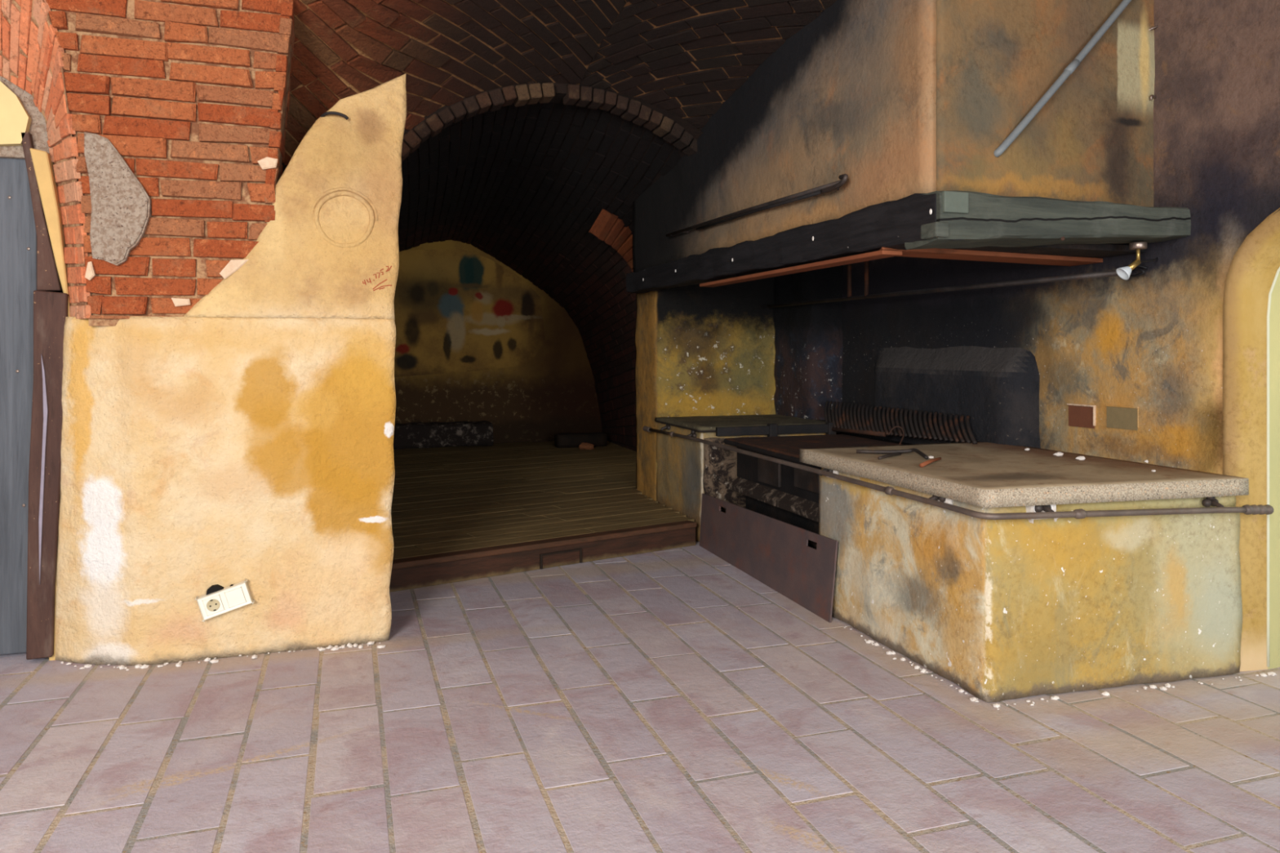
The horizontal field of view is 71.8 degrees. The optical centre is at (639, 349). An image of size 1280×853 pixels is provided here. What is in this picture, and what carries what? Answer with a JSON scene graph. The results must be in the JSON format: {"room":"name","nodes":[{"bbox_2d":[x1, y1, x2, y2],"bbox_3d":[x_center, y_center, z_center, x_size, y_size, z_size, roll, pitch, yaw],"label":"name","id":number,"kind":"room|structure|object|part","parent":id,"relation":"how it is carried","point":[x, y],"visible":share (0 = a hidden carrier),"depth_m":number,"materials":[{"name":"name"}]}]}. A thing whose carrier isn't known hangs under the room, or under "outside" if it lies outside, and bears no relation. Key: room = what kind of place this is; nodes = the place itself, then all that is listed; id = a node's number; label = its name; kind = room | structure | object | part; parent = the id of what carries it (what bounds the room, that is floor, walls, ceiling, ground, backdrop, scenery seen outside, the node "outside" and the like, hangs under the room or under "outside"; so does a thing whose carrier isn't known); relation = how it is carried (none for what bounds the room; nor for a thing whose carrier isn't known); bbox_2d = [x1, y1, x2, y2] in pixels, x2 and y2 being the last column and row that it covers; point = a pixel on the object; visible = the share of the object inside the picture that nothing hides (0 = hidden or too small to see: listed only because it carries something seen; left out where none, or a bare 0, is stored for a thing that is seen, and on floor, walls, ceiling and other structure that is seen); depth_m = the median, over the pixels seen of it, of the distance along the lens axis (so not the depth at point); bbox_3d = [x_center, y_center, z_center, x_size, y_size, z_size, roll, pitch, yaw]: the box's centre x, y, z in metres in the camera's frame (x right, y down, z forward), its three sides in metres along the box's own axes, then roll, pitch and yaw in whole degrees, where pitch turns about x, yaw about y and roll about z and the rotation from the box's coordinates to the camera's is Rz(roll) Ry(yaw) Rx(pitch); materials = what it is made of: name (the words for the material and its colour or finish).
{"room":"historic interior","nodes":[
{"label":"historic interior","id":0,"kind":"room"},
{"bbox_2d":[0,0,406,666],"bbox_3d":[-1.981,-0.400,3.147,2.212,3.000,0.321,0,0,-18],"label":"wall","id":1,"kind":"structure","parent":0,"point":[228,399],"depth_m":3.15,"materials":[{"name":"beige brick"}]},
{"bbox_2d":[0,80,31,146],"bbox_3d":[-2.272,-0.825,3.104,0.230,0.249,0.040,0,0,-18],"label":"window","id":2,"kind":"structure","parent":1,"relation":"attached to","point":[15,119],"depth_m":3.10,"materials":[{"name":"beige glass"}]},
{"bbox_2d":[0,157,37,654],"bbox_3d":[-2.565,0.162,3.066,0.823,1.853,0.038,0,0,-18],"label":"door","id":3,"kind":"structure","parent":1,"relation":"in","point":[18,235],"depth_m":3.16,"materials":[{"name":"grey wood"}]},
{"bbox_2d":[0,20,75,159],"bbox_3d":[-3.023,-1.290,2.936,2.100,1.220,0.128,0,0,-18],"label":"trim","id":4,"kind":"structure","parent":1,"relation":"attached to","point":[37,128],"depth_m":3.15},
{"bbox_2d":[21,131,70,660],"bbox_3d":[-2.105,0.178,3.155,0.171,1.889,0.128,0,0,-18],"label":"trim","id":5,"kind":"structure","parent":1,"relation":"attached to","point":[51,309],"depth_m":3.11,"materials":[{"name":"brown wood"}]},
{"bbox_3d":[-2.135,-0.487,3.170,0.122,0.559,0.080,0,0,-18],"label":"post","id":6,"kind":"part","parent":5,"relation":"part of","materials":[{"name":"beige wood"}]},
{"bbox_3d":[-2.101,0.440,3.160,0.123,1.292,0.120,0,0,-18],"label":"post","id":7,"kind":"part","parent":5,"relation":"part of","materials":[{"name":"brown wood"}]},
{"bbox_2d":[195,578,254,622],"bbox_3d":[-1.474,0.890,3.146,0.192,0.137,0.051,0,0,-18],"label":"wall socket","id":8,"kind":"object","parent":1,"relation":"attached to","point":[218,600],"visible":1,"depth_m":3.13,"materials":[{"name":"beige plastic"}]},
{"bbox_2d":[223,586,246,608],"bbox_3d":[-1.435,0.880,3.139,0.074,0.074,0.012,0,0,-18],"label":"rocker switch","id":9,"kind":"object","parent":8,"relation":"attached to","point":[233,597],"depth_m":3.14,"materials":[{"name":"beige plastic"}]},
{"bbox_2d":[320,111,348,119],"bbox_3d":[-1.131,-0.860,3.261,0.110,0.027,0.037,0,0,6],"label":"wall hook","id":10,"kind":"object","parent":1,"relation":"attached to","point":[326,113],"visible":1,"depth_m":3.25,"materials":[{"name":"black metal"}]},
{"bbox_2d":[52,82,687,304],"bbox_3d":[-1.362,-0.418,4.052,3.805,2.964,0.346,0,0,-31],"label":"wall","id":11,"kind":"structure","parent":0,"point":[560,89],"depth_m":4.45,"materials":[{"name":"beige paint"}]},
{"bbox_2d":[401,82,697,161],"bbox_3d":[-0.537,-0.679,4.409,2.075,1.307,0.147,0,0,-28],"label":"brick arch","id":12,"kind":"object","parent":11,"relation":"attached to","point":[522,95],"depth_m":4.40,"materials":[{"name":"brick"}]},
{"bbox_2d":[394,240,601,443],"bbox_3d":[-1.908,-0.200,9.122,4.500,2.600,0.120,0,0,-18],"label":"wall","id":13,"kind":"structure","parent":0,"point":[554,393],"depth_m":9.29,"materials":[{"name":"paint"}]},
{"bbox_2d":[394,248,545,377],"bbox_3d":[-1.767,-0.373,9.107,1.607,1.314,0.016,0,0,-18],"label":"painting","id":14,"kind":"object","parent":13,"relation":"attached to","point":[456,310],"visible":0.84,"depth_m":9.07,"materials":[{"name":"paint"}]},
{"bbox_2d":[398,84,703,451],"bbox_3d":[-1.080,-0.170,6.794,3.052,2.342,4.860,0,0,-18],"label":"vault","id":15,"kind":"object","parent":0,"point":[526,185],"visible":0.61,"depth_m":6.45,"materials":[{"name":"black brick"}]},
{"bbox_2d":[284,0,836,164],"bbox_3d":[-0.359,-1.155,3.643,2.130,0.714,1.887,0,0,-18],"label":"ceiling","id":16,"kind":"structure","parent":0,"point":[684,59],"depth_m":3.84,"materials":[{"name":"brick"}]},
{"bbox_2d":[0,540,1279,852],"bbox_3d":[-0.448,1.160,3.907,7.600,0.121,12.700,0,0,-18],"label":"floor","id":17,"kind":"structure","parent":0,"point":[673,700],"depth_m":2.45,"materials":[{"name":"tile"}]},
{"bbox_2d":[60,640,386,671],"bbox_3d":[-1.474,1.093,3.143,1.100,0.016,0.130,0,0,-11],"label":"crumbs","id":18,"kind":"object","parent":17,"relation":"on","point":[178,664],"visible":1,"depth_m":3.12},
{"bbox_2d":[389,440,696,592],"bbox_3d":[-1.168,1.034,6.514,3.364,0.131,5.294,0,0,-18],"label":"platform","id":19,"kind":"object","parent":17,"relation":"on","point":[459,513],"visible":0.48,"depth_m":5.23,"materials":[{"name":"brown wood"}]},
{"bbox_2d":[393,420,493,449],"bbox_3d":[-2.243,0.854,8.759,1.548,0.258,0.373,0,0,-18],"label":"plinth","id":20,"kind":"object","parent":19,"relation":"on","point":[420,434],"visible":0.64,"depth_m":8.69,"materials":[{"name":"black stone"}]},
{"bbox_2d":[539,548,582,568],"bbox_3d":[-0.398,1.058,4.471,0.236,0.073,0.014,0,0,-34],"label":"vent","id":21,"kind":"object","parent":19,"relation":"attached to","point":[572,556],"visible":1,"depth_m":4.47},
{"bbox_2d":[554,432,607,448],"bbox_3d":[-0.589,0.901,8.792,0.510,0.143,0.180,0,0,-18],"label":"timber baulk","id":22,"kind":"object","parent":19,"relation":"on","point":[562,440],"visible":0.91,"depth_m":8.71,"materials":[{"name":"black wood"}]},
{"bbox_2d":[578,442,594,449],"bbox_3d":[-0.517,0.940,8.572,0.163,0.066,0.132,0,0,-18],"label":"brick","id":23,"kind":"object","parent":19,"relation":"on","point":[585,446],"visible":1,"depth_m":8.53,"materials":[{"name":"red brick"}]},
{"bbox_2d":[699,493,838,622],"bbox_3d":[0.558,0.936,4.252,0.035,0.329,1.465,0,0,-18],"label":"sheet","id":24,"kind":"object","parent":17,"relation":"on","point":[776,553],"visible":1,"depth_m":4.06,"materials":[{"name":"brown metal"}]},
{"bbox_2d":[656,422,1242,702],"bbox_3d":[1.066,0.784,4.357,0.998,0.648,3.214,0,0,-18],"label":"hearth","id":25,"kind":"object","parent":17,"relation":"on","point":[1010,609],"visible":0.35,"depth_m":2.91,"materials":[{"name":"paint"}]},
{"bbox_2d":[654,414,825,432],"bbox_3d":[0.656,0.452,5.459,0.932,0.036,0.787,0,0,-18],"label":"ledge slab","id":26,"kind":"object","parent":25,"relation":"on","point":[698,424],"visible":0.79,"depth_m":5.36,"materials":[{"name":"stone"}]},
{"bbox_2d":[715,422,842,436],"bbox_3d":[0.809,0.471,5.075,0.800,0.087,0.041,0,0,-18],"label":"bar","id":27,"kind":"object","parent":26,"relation":"attached to","point":[771,429],"visible":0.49,"depth_m":5.04,"materials":[{"name":"black metal"}]},
{"bbox_2d":[824,400,977,444],"bbox_3d":[1.328,0.397,4.695,0.114,0.169,1.439,0,0,-18],"label":"grate","id":28,"kind":"object","parent":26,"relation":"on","point":[852,427],"visible":0.99,"depth_m":4.64,"materials":[{"name":"metal"}]},
{"bbox_2d":[722,434,902,549],"bbox_3d":[0.994,0.768,4.496,0.772,0.544,1.245,0,0,-18],"label":"firebox","id":29,"kind":"object","parent":25,"relation":"in","point":[786,494],"visible":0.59,"depth_m":4.55,"materials":[{"name":"brown metal"}]},
{"bbox_3d":[0.747,0.620,4.409,0.015,0.200,1.235,0,0,-18],"label":"plate","id":30,"kind":"part","parent":29,"relation":"part of","materials":[{"name":"black metal"}]},
{"bbox_3d":[0.802,0.905,4.427,0.020,0.270,1.235,0,0,-18],"label":"plate","id":31,"kind":"part","parent":29,"relation":"part of","materials":[{"name":"brown metal"}]},
{"bbox_2d":[888,426,904,444],"bbox_3d":[1.301,0.440,4.473,0.065,0.102,0.071,0,0,-37],"label":"wire loop","id":32,"kind":"object","parent":29,"relation":"on","point":[891,429],"visible":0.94,"depth_m":4.48,"materials":[{"name":"metal"}]},
{"bbox_2d":[873,346,1040,448],"bbox_3d":[1.527,0.220,4.519,0.114,0.560,1.380,0,0,-16],"label":"fireback","id":33,"kind":"object","parent":25,"relation":"on","point":[998,388],"visible":0.77,"depth_m":4.25,"materials":[{"name":"black metal"}]},
{"bbox_2d":[642,424,1273,523],"bbox_3d":[1.059,0.500,4.347,1.094,0.100,3.349,0,0,-18],"label":"rail","id":34,"kind":"object","parent":25,"relation":"attached to","point":[1037,512],"visible":0.8,"depth_m":2.89,"materials":[{"name":"metal"}]},
{"bbox_2d":[799,441,1248,507],"bbox_3d":[1.363,0.460,3.397,1.006,0.060,1.254,0,0,-18],"label":"granite slab","id":35,"kind":"object","parent":25,"relation":"on","point":[984,474],"visible":0.94,"depth_m":3.06,"materials":[{"name":"beige stone"}]},
{"bbox_2d":[877,452,901,459],"bbox_3d":[0.994,0.423,3.519,0.013,0.015,0.193,0,0,40],"label":"pin","id":36,"kind":"object","parent":35,"relation":"on","point":[896,453],"visible":1,"depth_m":3.51,"materials":[{"name":"black metal"}]},
{"bbox_2d":[856,448,928,459],"bbox_3d":[1.044,0.417,3.590,0.316,0.028,0.124,0,0,43],"label":"iron hook","id":37,"kind":"object","parent":35,"relation":"on","point":[913,450],"visible":0.98,"depth_m":3.61,"materials":[{"name":"black metal"}]},
{"bbox_2d":[919,457,941,467],"bbox_3d":[1.087,0.421,3.309,0.016,0.018,0.224,0,0,35],"label":"wood splinter","id":38,"kind":"object","parent":35,"relation":"on","point":[926,463],"visible":1,"depth_m":3.27,"materials":[{"name":"orange wood"}]},
{"bbox_2d":[1053,452,1063,456],"bbox_3d":[1.689,0.423,3.575,0.040,0.017,0.034,0,0,-18],"label":"chip","id":39,"kind":"object","parent":35,"relation":"on","point":[1057,454],"visible":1,"depth_m":3.56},
{"bbox_2d":[1075,456,1085,460],"bbox_3d":[1.718,0.424,3.448,0.032,0.015,0.034,0,0,41],"label":"chip","id":40,"kind":"object","parent":35,"relation":"on","point":[1080,458],"visible":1,"depth_m":3.44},
{"bbox_2d":[844,626,1276,709],"bbox_3d":[1.365,1.095,2.941,1.436,0.011,0.657,0,0,21],"label":"crumbs","id":41,"kind":"object","parent":17,"relation":"on","point":[923,670],"visible":1,"depth_m":2.88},
{"bbox_2d":[635,276,775,501],"bbox_3d":[0.541,-0.201,6.077,1.084,2.617,0.502,0,0,-18],"label":"wall","id":42,"kind":"structure","parent":0,"point":[701,351],"depth_m":5.82,"materials":[{"name":"paint"}]},
{"bbox_2d":[588,208,633,272],"bbox_3d":[-0.060,-0.706,6.524,0.236,0.581,0.789,0,0,32],"label":"trim","id":43,"kind":"structure","parent":42,"relation":"attached to","point":[607,227],"depth_m":6.29,"materials":[{"name":"orange brick"}]},
{"bbox_2d":[835,0,1279,671],"bbox_3d":[2.553,-0.400,2.622,0.814,3.000,8.403,0,0,-17],"label":"wall","id":44,"kind":"structure","parent":0,"point":[1191,341],"depth_m":3.19,"materials":[{"name":"yellow paint"}]},
{"bbox_2d":[773,265,843,421],"bbox_3d":[1.099,-0.288,5.760,0.290,1.647,0.578,0,0,-18],"label":"wall","id":45,"kind":"structure","parent":44,"relation":"attached to","point":[809,338],"depth_m":5.52,"materials":[{"name":"paint"}]},
{"bbox_2d":[632,0,1155,272],"bbox_3d":[0.981,-1.133,4.540,1.170,1.534,3.194,0,0,-18],"label":"hood","id":46,"kind":"object","parent":44,"relation":"attached to","point":[902,99],"visible":0.7,"depth_m":3.21,"materials":[{"name":"beige paint"}]},
{"bbox_2d":[665,173,848,236],"bbox_3d":[0.474,-0.637,4.221,0.063,0.067,1.981,0,0,-18],"label":"rod","id":47,"kind":"object","parent":46,"relation":"attached to","point":[835,185],"visible":1,"depth_m":3.85,"materials":[{"name":"black metal"}]},
{"bbox_3d":[0.511,-0.629,4.097,0.015,0.041,1.340,0,0,-18],"label":"rod","id":48,"kind":"part","parent":47,"relation":"part of","materials":[{"name":"black metal"}]},
{"bbox_2d":[626,193,964,293],"bbox_3d":[0.477,-0.432,4.362,0.133,0.171,3.256,0,0,-18],"label":"beam","id":49,"kind":"structure","parent":46,"relation":"attached to","point":[890,224],"depth_m":3.59,"materials":[{"name":"black wood"}]},
{"bbox_2d":[699,249,902,287],"bbox_3d":[0.618,-0.338,3.896,0.082,0.016,1.690,0,0,-18],"label":"board","id":50,"kind":"object","parent":49,"relation":"attached to","point":[881,254],"visible":1,"depth_m":3.61,"materials":[{"name":"brown wood"}]},
{"bbox_2d":[766,256,1118,307],"bbox_3d":[1.022,-0.402,4.429,1.000,0.265,2.731,0,0,-18],"label":"rod","id":51,"kind":"object","parent":46,"relation":"hanging from","point":[1113,273],"visible":0.59,"depth_m":4.19,"materials":[{"name":"black metal"}]},
{"bbox_2d":[878,247,1102,266],"bbox_3d":[1.325,-0.356,3.400,1.136,0.016,0.169,0,0,-25],"label":"board","id":52,"kind":"object","parent":46,"relation":"attached to","point":[935,253],"visible":0.86,"depth_m":3.37,"materials":[{"name":"brown wood"}]},
{"bbox_2d":[904,190,1191,249],"bbox_3d":[1.434,-0.421,3.061,1.156,0.179,0.210,0,0,-21],"label":"beam","id":53,"kind":"structure","parent":46,"relation":"attached to","point":[980,219],"depth_m":2.94,"materials":[{"name":"metal"}]},
{"bbox_3d":[0.995,-0.464,2.796,0.092,0.067,0.019,0,0,-18],"label":"corner plate","id":54,"kind":"part","parent":53,"relation":"part of","materials":[{"name":"grey metal"}]},
{"bbox_2d":[1115,241,1147,279],"bbox_3d":[1.772,-0.316,3.188,0.106,0.136,0.057,0,0,-4],"label":"spot lamp","id":55,"kind":"object","parent":53,"relation":"attached to","point":[1124,273],"visible":1,"depth_m":3.18,"materials":[{"name":"silver metal"}]},
{"bbox_3d":[1.774,-0.300,3.187,0.056,0.050,0.022,0,0,-6],"label":"arm","id":56,"kind":"part","parent":55,"relation":"part of","materials":[{"name":"gold metal"}]},
{"bbox_3d":[1.795,-0.340,3.189,0.013,0.048,0.012,0,0,-18],"label":"stem","id":57,"kind":"part","parent":55,"relation":"part of","materials":[{"name":"gold metal"}]},
{"bbox_2d":[1132,257,1158,262],"bbox_3d":[1.857,-0.328,3.240,0.150,0.024,0.019,0,0,-30],"label":"cable","id":58,"kind":"object","parent":55,"relation":"attached to","point":[1155,259],"visible":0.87,"depth_m":3.24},
{"bbox_2d":[993,0,1131,156],"bbox_3d":[1.526,-1.008,3.094,0.744,0.734,0.052,0,0,-21],"label":"conduit pipe","id":59,"kind":"object","parent":46,"relation":"attached to","point":[1073,64],"visible":0.98,"depth_m":3.04,"materials":[{"name":"grey metal"}]},
{"bbox_2d":[1150,94,1155,100],"bbox_3d":[1.922,-0.937,3.317,0.022,0.022,0.072,0,0,28],"label":"wall hook","id":60,"kind":"object","parent":46,"relation":"attached to","point":[1151,95],"visible":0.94,"depth_m":3.29,"materials":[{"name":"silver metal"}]},
{"bbox_2d":[1149,25,1158,31],"bbox_3d":[1.926,-1.198,3.314,0.044,0.029,0.066,0,0,40],"label":"wall hook","id":61,"kind":"object","parent":46,"relation":"attached to","point":[1156,26],"visible":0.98,"depth_m":3.29,"materials":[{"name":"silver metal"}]},
{"bbox_2d":[1066,403,1096,428],"bbox_3d":[1.829,0.275,3.652,0.036,0.094,0.142,0,0,-18],"label":"tile","id":62,"kind":"object","parent":44,"relation":"attached to","point":[1083,415],"depth_m":3.64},
{"bbox_2d":[1105,404,1138,430],"bbox_3d":[1.893,0.266,3.457,0.036,0.091,0.155,0,0,-18],"label":"tile","id":63,"kind":"object","parent":44,"relation":"attached to","point":[1124,417],"depth_m":3.45,"materials":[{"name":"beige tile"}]},
{"bbox_2d":[1129,264,1146,276],"bbox_3d":[1.870,-0.297,3.369,0.036,0.048,0.114,0,0,-35],"label":"coil","id":64,"kind":"object","parent":44,"relation":"attached to","point":[1143,271],"visible":0.5,"depth_m":3.34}
]}

